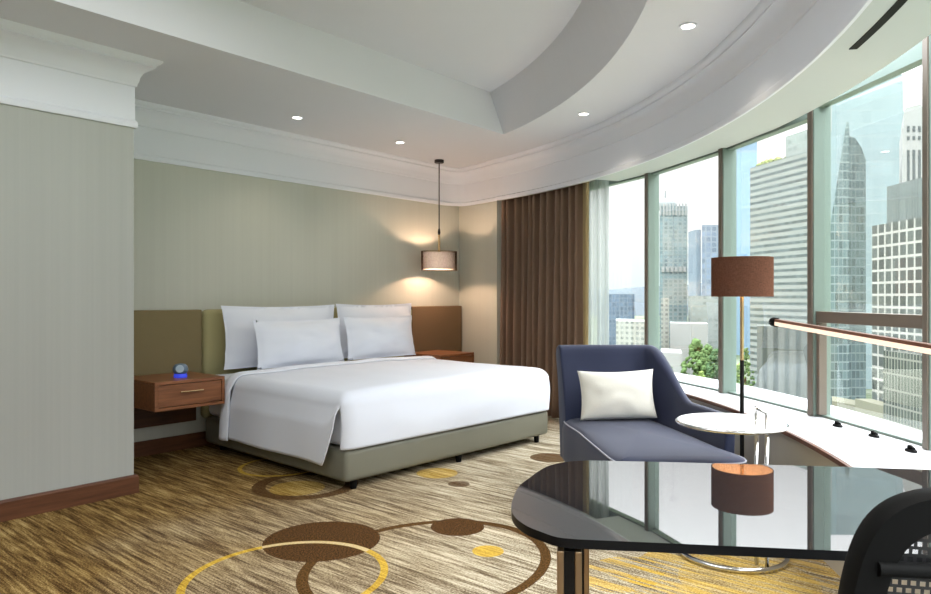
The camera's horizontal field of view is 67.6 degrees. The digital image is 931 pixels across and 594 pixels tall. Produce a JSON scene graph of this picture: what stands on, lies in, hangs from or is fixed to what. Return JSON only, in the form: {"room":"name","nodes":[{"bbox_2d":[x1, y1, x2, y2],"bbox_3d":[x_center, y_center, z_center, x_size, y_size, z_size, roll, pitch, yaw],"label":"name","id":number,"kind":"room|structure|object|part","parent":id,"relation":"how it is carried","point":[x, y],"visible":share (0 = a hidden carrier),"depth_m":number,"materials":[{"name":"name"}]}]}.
{"room":"hotel room","nodes":[
{"label":"hotel room","id":0,"kind":"room"},
{"bbox_2d":[0,103,133,499],"bbox_3d":[-3.868,-0.125,2.897,1.050,2.650,4.450,0,0,40],"label":"wall","id":1,"kind":"structure","parent":0,"point":[67,182],"depth_m":3.96,"materials":[{"name":"beige paint"}]},
{"bbox_2d":[0,431,213,521],"bbox_3d":[-2.479,1.144,4.453,0.972,0.112,8.620,0,0,40],"label":"baseboard","id":2,"kind":"structure","parent":1,"relation":"attached to","point":[53,500],"depth_m":4.06,"materials":[{"name":"brown wood"}]},
{"bbox_2d":[0,0,871,205],"bbox_3d":[-0.800,-1.243,3.002,5.410,0.414,8.563,0,0,40],"label":"trim","id":3,"kind":"structure","parent":1,"relation":"attached to","point":[41,69],"depth_m":5.06,"materials":[{"name":"paint"}]},
{"bbox_2d":[134,159,458,441],"bbox_3d":[-1.392,-0.125,6.577,0.100,2.650,4.370,0,0,40],"label":"wall","id":4,"kind":"structure","parent":0,"point":[204,239],"depth_m":6.11,"materials":[{"name":"beige paint"}]},
{"bbox_2d":[134,306,461,428],"bbox_3d":[-1.385,0.540,6.426,0.096,0.880,4.123,0,0,40],"label":"headboard","id":5,"kind":"object","parent":4,"relation":"attached to","point":[163,339],"visible":0.37,"depth_m":5.49,"materials":[{"name":"brown wood"}]},
{"bbox_3d":[-2.424,0.441,5.211,0.071,0.682,0.926,0,0,40],"label":"panel","id":6,"kind":"part","parent":5,"relation":"part of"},
{"bbox_2d":[134,371,224,411],"bbox_3d":[-2.122,0.680,5.054,0.542,0.200,0.520,0,0,40],"label":"nightstand","id":7,"kind":"object","parent":5,"relation":"attached to","point":[154,392],"visible":0.82,"depth_m":4.87,"materials":[{"name":"brown wood"}]},
{"bbox_2d":[172,363,187,377],"bbox_3d":[-2.053,0.529,5.009,0.115,0.101,0.108,0,0,40],"label":"alarm clock","id":8,"kind":"object","parent":7,"relation":"on","point":[180,370],"visible":1,"depth_m":4.97,"materials":[{"name":"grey plastic"}]},
{"bbox_3d":[-2.087,0.680,5.024,0.396,0.148,0.470,0,0,40],"label":"drawer","id":9,"kind":"part","parent":7,"relation":"part of","materials":[{"name":"brown wood"}]},
{"bbox_3d":[-1.925,0.660,4.888,0.026,0.012,0.170,0,0,40],"label":"handle","id":10,"kind":"part","parent":7,"relation":"part of","materials":[{"name":"gold metal"}]},
{"bbox_3d":[-1.350,0.540,6.468,0.096,0.880,2.367,0,0,40],"label":"panel","id":11,"kind":"part","parent":5,"relation":"part of","materials":[{"name":"beige fabric"}]},
{"bbox_3d":[-0.330,0.540,7.699,0.071,0.880,0.815,0,0,40],"label":"panel","id":12,"kind":"part","parent":5,"relation":"part of","materials":[{"name":"brown leather"}]},
{"bbox_2d":[404,350,473,362],"bbox_3d":[-0.268,0.680,7.258,0.542,0.200,0.520,0,0,40],"label":"nightstand","id":13,"kind":"object","parent":5,"relation":"attached to","point":[461,356],"visible":0.45,"depth_m":7.14,"materials":[{"name":"brown wood"}]},
{"bbox_3d":[-0.232,0.680,7.228,0.396,0.148,0.470,0,0,40],"label":"drawer","id":14,"kind":"part","parent":13,"relation":"part of","materials":[{"name":"brown wood"}]},
{"bbox_2d":[0,0,760,167],"bbox_3d":[-0.774,-1.610,3.017,5.430,0.320,8.620,0,0,40],"label":"ceiling","id":15,"kind":"structure","parent":0,"point":[462,83],"depth_m":4.65,"materials":[{"name":"paint"}]},
{"bbox_2d":[291,116,302,118],"bbox_3d":[-1.357,-1.446,5.600,0.096,0.007,0.096,0,0,40],"label":"recessed light","id":16,"kind":"object","parent":15,"relation":"in","point":[292,117],"visible":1,"depth_m":5.60,"materials":[{"name":"paint"}]},
{"bbox_2d":[421,159,456,270],"bbox_3d":[-0.279,-0.865,7.355,0.339,1.169,0.424,0,0,40],"label":"pendant lamp","id":17,"kind":"object","parent":15,"relation":"hanging from","point":[438,260],"visible":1,"depth_m":7.24,"materials":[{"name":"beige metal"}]},
{"bbox_3d":[-0.279,-0.558,7.355,0.039,0.207,0.040,0,0,40],"label":"stem","id":18,"kind":"part","parent":17,"relation":"part of","materials":[{"name":"gold metal"}]},
{"bbox_3d":[-0.279,-0.382,7.355,0.339,0.204,0.424,0,0,40],"label":"lamp shade","id":19,"kind":"part","parent":17,"relation":"part of","materials":[{"name":"beige fabric"}]},
{"bbox_3d":[-0.279,-0.380,7.355,0.298,0.176,0.372,0,0,40],"label":"lamp shade","id":20,"kind":"part","parent":17,"relation":"part of","materials":[{"name":"beige fabric"}]},
{"bbox_3d":[-0.279,-1.035,7.355,0.027,0.770,0.028,0,0,40],"label":"cord","id":21,"kind":"part","parent":17,"relation":"part of","materials":[{"name":"black plastic"}]},
{"bbox_2d":[578,112,589,115],"bbox_3d":[0.934,-1.446,5.488,0.096,0.007,0.096,0,0,40],"label":"recessed light","id":22,"kind":"object","parent":15,"relation":"in","point":[580,113],"visible":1,"depth_m":5.48,"materials":[{"name":"beige"}]},
{"bbox_2d":[679,22,697,29],"bbox_3d":[1.188,-1.446,3.709,0.096,0.007,0.096,0,0,40],"label":"recessed light","id":23,"kind":"object","parent":15,"relation":"in","point":[689,25],"visible":1,"depth_m":3.71,"materials":[{"name":"beige"}]},
{"bbox_2d":[0,416,840,593],"bbox_3d":[-0.379,1.260,2.966,6.200,0.120,9.150,0,0,40],"label":"floor","id":24,"kind":"structure","parent":0,"point":[207,519],"depth_m":3.41,"materials":[{"name":"carpet"}]},
{"bbox_2d":[206,356,549,488],"bbox_3d":[-0.677,0.873,5.621,1.842,0.655,2.262,0,0,43],"label":"bed","id":25,"kind":"object","parent":24,"relation":"on","point":[345,421],"visible":0.99,"depth_m":4.83,"materials":[{"name":"fabric"}]},
{"bbox_2d":[221,304,334,369],"bbox_3d":[-1.556,0.322,5.930,0.194,0.508,1.130,0,0,37],"label":"pillow","id":26,"kind":"object","parent":25,"relation":"on","point":[241,351],"visible":0.49,"depth_m":5.64,"materials":[{"name":"white fabric"}]},
{"bbox_2d":[252,318,343,369],"bbox_3d":[-1.374,0.377,5.817,0.197,0.385,0.922,0,0,34],"label":"pillow","id":27,"kind":"object","parent":25,"relation":"on","point":[299,342],"visible":1,"depth_m":5.70,"materials":[{"name":"white fabric"}]},
{"bbox_3d":[-0.693,0.776,5.650,1.780,0.323,2.066,0,0,43],"label":"mattress","id":28,"kind":"part","parent":25,"relation":"part of","materials":[{"name":"white fabric"}]},
{"bbox_3d":[-0.703,1.169,4.358,0.052,0.062,0.052,0,0,43],"label":"leg","id":29,"kind":"part","parent":25,"relation":"part of","materials":[{"name":"black plastic"}]},
{"bbox_2d":[336,303,410,357],"bbox_3d":[-0.859,0.315,6.749,0.181,0.508,0.961,0,0,45],"label":"pillow","id":30,"kind":"object","parent":25,"relation":"on","point":[343,310],"visible":0.31,"depth_m":6.60,"materials":[{"name":"white fabric"}]},
{"bbox_2d":[344,315,415,359],"bbox_3d":[-0.789,0.372,6.514,0.842,0.385,0.199,0,0,-45],"label":"pillow","id":31,"kind":"object","parent":25,"relation":"on","point":[376,337],"visible":1,"depth_m":6.41,"materials":[{"name":"white fabric"}]},
{"bbox_3d":[-0.051,1.169,5.062,0.052,0.062,0.052,0,0,43],"label":"leg","id":32,"kind":"part","parent":25,"relation":"part of","materials":[{"name":"black plastic"}]},
{"bbox_2d":[556,345,746,463],"bbox_3d":[1.048,0.763,4.098,0.773,0.873,1.433,0,0,-4],"label":"chaise lounge","id":33,"kind":"object","parent":24,"relation":"on","point":[659,439],"visible":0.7,"depth_m":4.33,"materials":[{"name":"blue fabric"}]},
{"bbox_2d":[577,369,656,419],"bbox_3d":[0.974,0.625,4.460,0.500,0.317,0.171,0,0,-7],"label":"cushion","id":34,"kind":"object","parent":33,"relation":"on","point":[629,394],"visible":1,"depth_m":4.40,"materials":[{"name":"white fabric"}]},
{"bbox_3d":[1.029,0.926,4.028,0.724,0.297,1.296,0,0,-4],"label":"seat","id":35,"kind":"part","parent":33,"relation":"part of","materials":[{"name":"blue fabric"}]},
{"bbox_2d":[511,460,930,593],"bbox_3d":[0.726,0.830,1.586,1.228,0.740,0.660,0,0,7],"label":"desk","id":36,"kind":"object","parent":24,"relation":"on","point":[575,507],"visible":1,"depth_m":1.51,"materials":[{"name":"black glass"}]},
{"bbox_3d":[0.204,0.847,1.370,0.020,0.706,0.040,0,0,7],"label":"leg","id":37,"kind":"part","parent":36,"relation":"part of","materials":[{"name":"black metal"}]},
{"bbox_3d":[0.204,0.847,1.370,0.048,0.706,0.040,0,0,7],"label":"leg trim","id":38,"kind":"part","parent":36,"relation":"part of","materials":[{"name":"brown metal"}]},
{"bbox_3d":[0.305,0.847,1.856,0.020,0.706,0.040,0,0,7],"label":"leg","id":39,"kind":"part","parent":36,"relation":"part of","materials":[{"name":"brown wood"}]},
{"bbox_3d":[0.305,0.847,1.856,0.048,0.706,0.040,0,0,7],"label":"leg trim","id":40,"kind":"part","parent":36,"relation":"part of","materials":[{"name":"brown metal"}]},
{"bbox_2d":[769,317,930,354],"bbox_3d":[0.975,0.260,1.734,0.139,0.400,0.967,0,0,1],"label":"desk lamp","id":41,"kind":"object","parent":36,"relation":"on","point":[910,345],"visible":1,"depth_m":1.72,"materials":[{"name":"black metal"}]},
{"bbox_2d":[675,405,789,573],"bbox_3d":[1.242,0.839,3.250,0.500,0.721,0.500,0,0,40],"label":"side table","id":42,"kind":"object","parent":24,"relation":"on","point":[756,425],"visible":0.8,"depth_m":3.08,"materials":[{"name":"white stone"}]},
{"bbox_3d":[1.292,0.852,3.085,0.018,0.673,0.017,0,0,40],"label":"post","id":43,"kind":"part","parent":42,"relation":"part of","materials":[{"name":"metal"}]},
{"bbox_3d":[1.305,0.504,3.066,0.023,0.052,0.070,0,0,-35],"label":"handle","id":44,"kind":"part","parent":42,"relation":"part of","materials":[{"name":"metal"}]},
{"bbox_3d":[1.321,0.852,3.045,0.018,0.673,0.017,0,0,40],"label":"post","id":45,"kind":"part","parent":42,"relation":"part of","materials":[{"name":"metal"}]},
{"bbox_2d":[711,256,773,456],"bbox_3d":[1.492,0.494,3.751,0.314,1.412,0.314,0,0,40],"label":"floor lamp","id":46,"kind":"object","parent":24,"relation":"on","point":[732,276],"visible":0.82,"depth_m":3.63,"materials":[{"name":"brown fabric"}]},
{"bbox_3d":[1.492,-0.107,3.751,0.314,0.210,0.314,0,0,40],"label":"lamp shade","id":47,"kind":"part","parent":46,"relation":"part of","materials":[{"name":"brown fabric"}]},
{"bbox_2d":[838,487,930,593],"bbox_3d":[0.748,0.725,1.152,0.537,0.949,0.593,0,0,7],"label":"office chair","id":48,"kind":"object","parent":24,"relation":"on","point":[902,520],"visible":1,"depth_m":0.93,"materials":[{"name":"black plastic"}]},
{"bbox_2d":[459,200,501,364],"bbox_3d":[0.307,-0.125,7.990,0.534,2.650,0.833,0,0,-36],"label":"wall","id":49,"kind":"structure","parent":0,"point":[479,224],"depth_m":7.72,"materials":[{"name":"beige paint"}]},
{"bbox_2d":[500,182,588,417],"bbox_3d":[0.778,0.022,6.964,0.186,2.295,1.444,0,0,-31],"label":"curtain","id":50,"kind":"object","parent":49,"relation":"hanging from","point":[545,235],"visible":0.73,"depth_m":6.85,"materials":[{"name":"brown fabric"}]},
{"bbox_2d":[498,0,930,200],"bbox_3d":[0.514,-1.108,2.683,2.565,0.144,9.918,0,0,13],"label":"trim","id":51,"kind":"structure","parent":49,"relation":"attached to","point":[838,69],"depth_m":3.30,"materials":[{"name":"paint"}]},
{"bbox_2d":[588,179,608,344],"bbox_3d":[1.164,0.028,6.423,0.039,2.305,0.510,0,0,-26],"label":"sheer curtain","id":52,"kind":"object","parent":51,"relation":"hanging from","point":[598,325],"visible":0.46,"depth_m":6.33,"materials":[{"name":"white fabric"}]},
{"bbox_2d":[849,0,907,49],"bbox_3d":[1.198,-1.036,1.626,0.180,0.008,2.680,0,0,21],"label":"air vent","id":53,"kind":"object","parent":51,"relation":"in","point":[898,4],"depth_m":2.62,"materials":[{"name":"black plastic"}]},
{"bbox_2d":[689,398,930,593],"bbox_3d":[0.772,0.950,1.819,2.281,0.500,9.171,0,0,21],"label":"wall","id":54,"kind":"structure","parent":0,"point":[783,450],"depth_m":3.60,"materials":[{"name":"beige paint"}]},
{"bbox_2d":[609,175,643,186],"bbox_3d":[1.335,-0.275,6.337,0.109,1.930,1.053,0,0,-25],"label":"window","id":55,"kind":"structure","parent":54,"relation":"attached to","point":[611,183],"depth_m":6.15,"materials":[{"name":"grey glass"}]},
{"bbox_2d":[644,151,717,390],"bbox_3d":[1.691,-0.275,5.371,0.109,1.930,1.014,0,0,-15],"label":"window","id":56,"kind":"structure","parent":54,"relation":"attached to","point":[651,180],"depth_m":5.81,"materials":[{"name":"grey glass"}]},
{"bbox_2d":[718,113,806,412],"bbox_3d":[1.909,-0.275,4.416,0.109,1.930,0.949,0,0,-10],"label":"window","id":57,"kind":"structure","parent":54,"relation":"attached to","point":[726,157],"depth_m":4.83,"materials":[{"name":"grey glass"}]},
{"bbox_2d":[674,372,930,469],"bbox_3d":[0.753,0.683,1.826,2.322,0.027,9.176,0,0,21],"label":"window sill","id":58,"kind":"structure","parent":54,"relation":"on","point":[848,445],"depth_m":3.49,"materials":[{"name":"white wood"}]},
{"bbox_2d":[832,421,842,427],"bbox_3d":[1.927,0.656,3.599,0.040,0.028,0.072,0,0,2],"label":"fitting","id":59,"kind":"object","parent":58,"relation":"attached to","point":[836,423],"visible":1,"depth_m":3.58,"materials":[{"name":"black plastic"}]},
{"bbox_2d":[868,431,879,437],"bbox_3d":[1.960,0.656,3.335,0.040,0.028,0.072,0,0,4],"label":"fitting","id":60,"kind":"object","parent":58,"relation":"attached to","point":[873,434],"visible":1,"depth_m":3.32,"materials":[{"name":"black plastic"}]},
{"bbox_2d":[905,445,916,452],"bbox_3d":[1.932,0.656,3.015,0.040,0.028,0.072,0,0,7],"label":"fitting","id":61,"kind":"object","parent":58,"relation":"attached to","point":[910,448],"visible":1,"depth_m":3.00,"materials":[{"name":"black plastic"}]},
{"bbox_3d":[1.932,0.665,3.015,0.040,0.010,0.072,0,0,7],"label":"plate","id":62,"kind":"part","parent":61,"relation":"part of","materials":[{"name":"black plastic"}]},
{"bbox_2d":[807,41,921,445],"bbox_3d":[2.031,-0.275,3.507,0.109,1.930,0.887,0,0,-5],"label":"window","id":63,"kind":"structure","parent":54,"relation":"attached to","point":[819,312],"depth_m":3.90,"materials":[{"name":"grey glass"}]},
{"bbox_3d":[2.021,0.111,3.480,0.048,0.062,0.833,0,0,-5],"label":"rail","id":64,"kind":"part","parent":63,"relation":"part of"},
{"bbox_2d":[922,34,930,450],"bbox_3d":[1.997,-0.275,2.574,0.109,1.930,0.999,0,0,9],"label":"window","id":65,"kind":"structure","parent":54,"relation":"attached to","point":[926,43],"depth_m":3.04,"materials":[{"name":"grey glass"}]},
{"bbox_2d":[831,74,903,388],"bbox_3d":[78.991,-13.191,137.997,28.359,60.783,16.000,0,0,0],"label":"sky","id":66,"kind":"structure","parent":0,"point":[874,115],"depth_m":130.01,"materials":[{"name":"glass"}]},
{"label":"outside","id":67,"kind":"structure","parent":0,"visible":0},
{"bbox_2d":[634,316,871,398],"bbox_3d":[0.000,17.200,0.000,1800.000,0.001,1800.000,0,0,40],"label":"ground","id":68,"kind":"structure","parent":67,"point":[868,391],"depth_m":167.19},
{"bbox_2d":[609,294,633,344],"bbox_3d":[51.794,8.104,239.995,15.892,18.193,20.000,0,0,0],"label":"block","id":69,"kind":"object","parent":68,"relation":"on","point":[621,306],"visible":0.29,"depth_m":229.97,"materials":[{"name":"blue glass"}]},
{"bbox_2d":[616,319,643,344],"bbox_3d":[34.472,11.017,145.636,13.361,12.366,14.000,0,0,39],"label":"apartment block","id":70,"kind":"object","parent":68,"relation":"on","point":[628,331],"visible":0.29,"depth_m":138.30,"materials":[{"name":"white concrete"}]},
{"bbox_2d":[609,283,701,315],"bbox_3d":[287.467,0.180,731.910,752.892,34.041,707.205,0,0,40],"label":"hills","id":71,"kind":"structure","parent":68,"relation":"on","point":[638,292],"depth_m":670.17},
{"bbox_2d":[661,298,668,348],"bbox_3d":[47.334,8.715,164.997,4.655,16.970,10.000,0,0,0],"label":"apartment block","id":72,"kind":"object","parent":68,"relation":"on","point":[664,301],"visible":0.64,"depth_m":160.00,"materials":[{"name":"beige concrete"}]},
{"bbox_2d":[661,348,681,372],"bbox_3d":[27.870,12.240,94.243,6.015,9.919,6.000,0,0,43],"label":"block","id":73,"kind":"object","parent":68,"relation":"on","point":[674,356],"visible":0.29,"depth_m":90.81,"materials":[{"name":"grey concrete"}]},
{"bbox_2d":[659,191,686,350],"bbox_3d":[69.190,-8.803,231.746,15.562,52.006,24.500,0,0,0],"label":"apartment tower","id":74,"kind":"structure","parent":68,"relation":"on","point":[672,217],"depth_m":219.97,"materials":[{"name":"white stone"}]},
{"bbox_2d":[670,322,707,374],"bbox_3d":[48.576,11.406,151.617,11.295,11.588,8.000,0,0,38],"label":"block","id":75,"kind":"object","parent":68,"relation":"on","point":[682,334],"visible":0.57,"depth_m":147.79,"materials":[{"name":"grey concrete"}]},
{"bbox_2d":[680,338,712,377],"bbox_3d":[27.904,11.066,84.113,5.099,12.282,5.104,0,0,40],"label":"tree","id":76,"kind":"object","parent":68,"relation":"on","point":[698,354],"visible":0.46,"depth_m":83.27,"materials":[{"name":"green plant"}]},
{"bbox_2d":[698,371,704,377],"bbox_3d":[22.363,12.098,66.034,2.502,10.221,2.256,0,0,-17],"label":"tree","id":77,"kind":"object","parent":68,"relation":"on","point":[700,373],"visible":0.02,"depth_m":65.79,"materials":[{"name":"green plant"}]},
{"bbox_2d":[688,225,717,295],"bbox_3d":[70.156,-1.552,199.996,9.521,37.505,8.000,0,0,0],"label":"apartment tower","id":78,"kind":"structure","parent":68,"relation":"on","point":[709,232],"depth_m":195.99,"materials":[{"name":"blue glass"}]},
{"bbox_2d":[688,296,717,370],"bbox_3d":[57.242,8.481,166.578,11.058,17.437,8.000,0,0,39],"label":"block","id":79,"kind":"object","parent":68,"relation":"on","point":[700,308],"visible":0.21,"depth_m":162.08,"materials":[{"name":"grey concrete"}]},
{"bbox_2d":[693,344,714,376],"bbox_3d":[31.602,11.606,89.926,4.240,11.203,4.606,0,0,40],"label":"tree","id":80,"kind":"object","parent":68,"relation":"on","point":[708,347],"visible":0.11,"depth_m":89.64,"materials":[{"name":"green plant"}]},
{"bbox_2d":[703,348,717,379],"bbox_3d":[27.397,11.405,76.086,4.041,11.604,4.342,0,0,40],"label":"tree","id":81,"kind":"object","parent":68,"relation":"on","point":[713,356],"visible":0.23,"depth_m":75.67,"materials":[{"name":"green plant"}]},
{"bbox_2d":[736,363,745,384],"bbox_3d":[25.881,11.719,65.933,2.689,10.978,2.828,0,0,40],"label":"tree","id":82,"kind":"object","parent":68,"relation":"on","point":[738,364],"visible":0.12,"depth_m":65.81,"materials":[{"name":"green plant"}]},
{"bbox_2d":[736,142,756,354],"bbox_3d":[85.066,-14.964,215.996,17.488,64.328,20.000,0,0,0],"label":"office tower","id":83,"kind":"structure","parent":68,"relation":"on","point":[746,156],"depth_m":205.99,"materials":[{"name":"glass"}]},
{"bbox_2d":[744,348,755,386],"bbox_3d":[30.645,11.358,76.008,2.545,11.698,2.289,0,0,21],"label":"tree","id":84,"kind":"object","parent":68,"relation":"on","point":[747,370],"visible":0.31,"depth_m":75.82,"materials":[{"name":"green plant"}]},
{"bbox_2d":[750,130,806,387],"bbox_3d":[56.257,-4.893,125.725,9.000,44.187,28.154,0,0,-13],"label":"office tower","id":85,"kind":"structure","parent":68,"relation":"on","point":[778,185],"depth_m":117.40,"materials":[{"name":"grey concrete"}]},
{"bbox_2d":[757,325,806,398],"bbox_3d":[48.161,10.812,105.564,5.000,12.777,10.418,0,0,-41],"label":"block","id":86,"kind":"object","parent":68,"relation":"on","point":[781,351],"visible":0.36,"depth_m":103.08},
{"bbox_2d":[832,396,854,410],"bbox_3d":[41.194,14.211,74.824,3.000,5.977,7.060,0,0,-19],"label":"block","id":87,"kind":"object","parent":68,"relation":"on","point":[849,404],"visible":0.21,"depth_m":74.21,"materials":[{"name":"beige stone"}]},
{"bbox_2d":[831,105,865,404],"bbox_3d":[49.445,-3.789,89.998,11.749,41.977,12.000,0,0,0],"label":"office tower","id":88,"kind":"structure","parent":68,"relation":"on","point":[848,219],"depth_m":84.60,"materials":[{"name":"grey glass"}]},
{"bbox_2d":[855,178,921,430],"bbox_3d":[39.982,3.783,63.177,10.600,26.834,29.479,0,0,1],"label":"office block","id":89,"kind":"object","parent":68,"relation":"on","point":[897,243],"visible":0.39,"depth_m":57.43,"materials":[{"name":"beige stone"}]},
{"bbox_2d":[899,104,921,182],"bbox_3d":[60.310,-3.619,91.968,10.085,41.637,8.060,0,0,0],"label":"office tower","id":90,"kind":"structure","parent":68,"relation":"on","point":[910,143],"depth_m":87.99,"materials":[{"name":"white concrete"}]}
]}

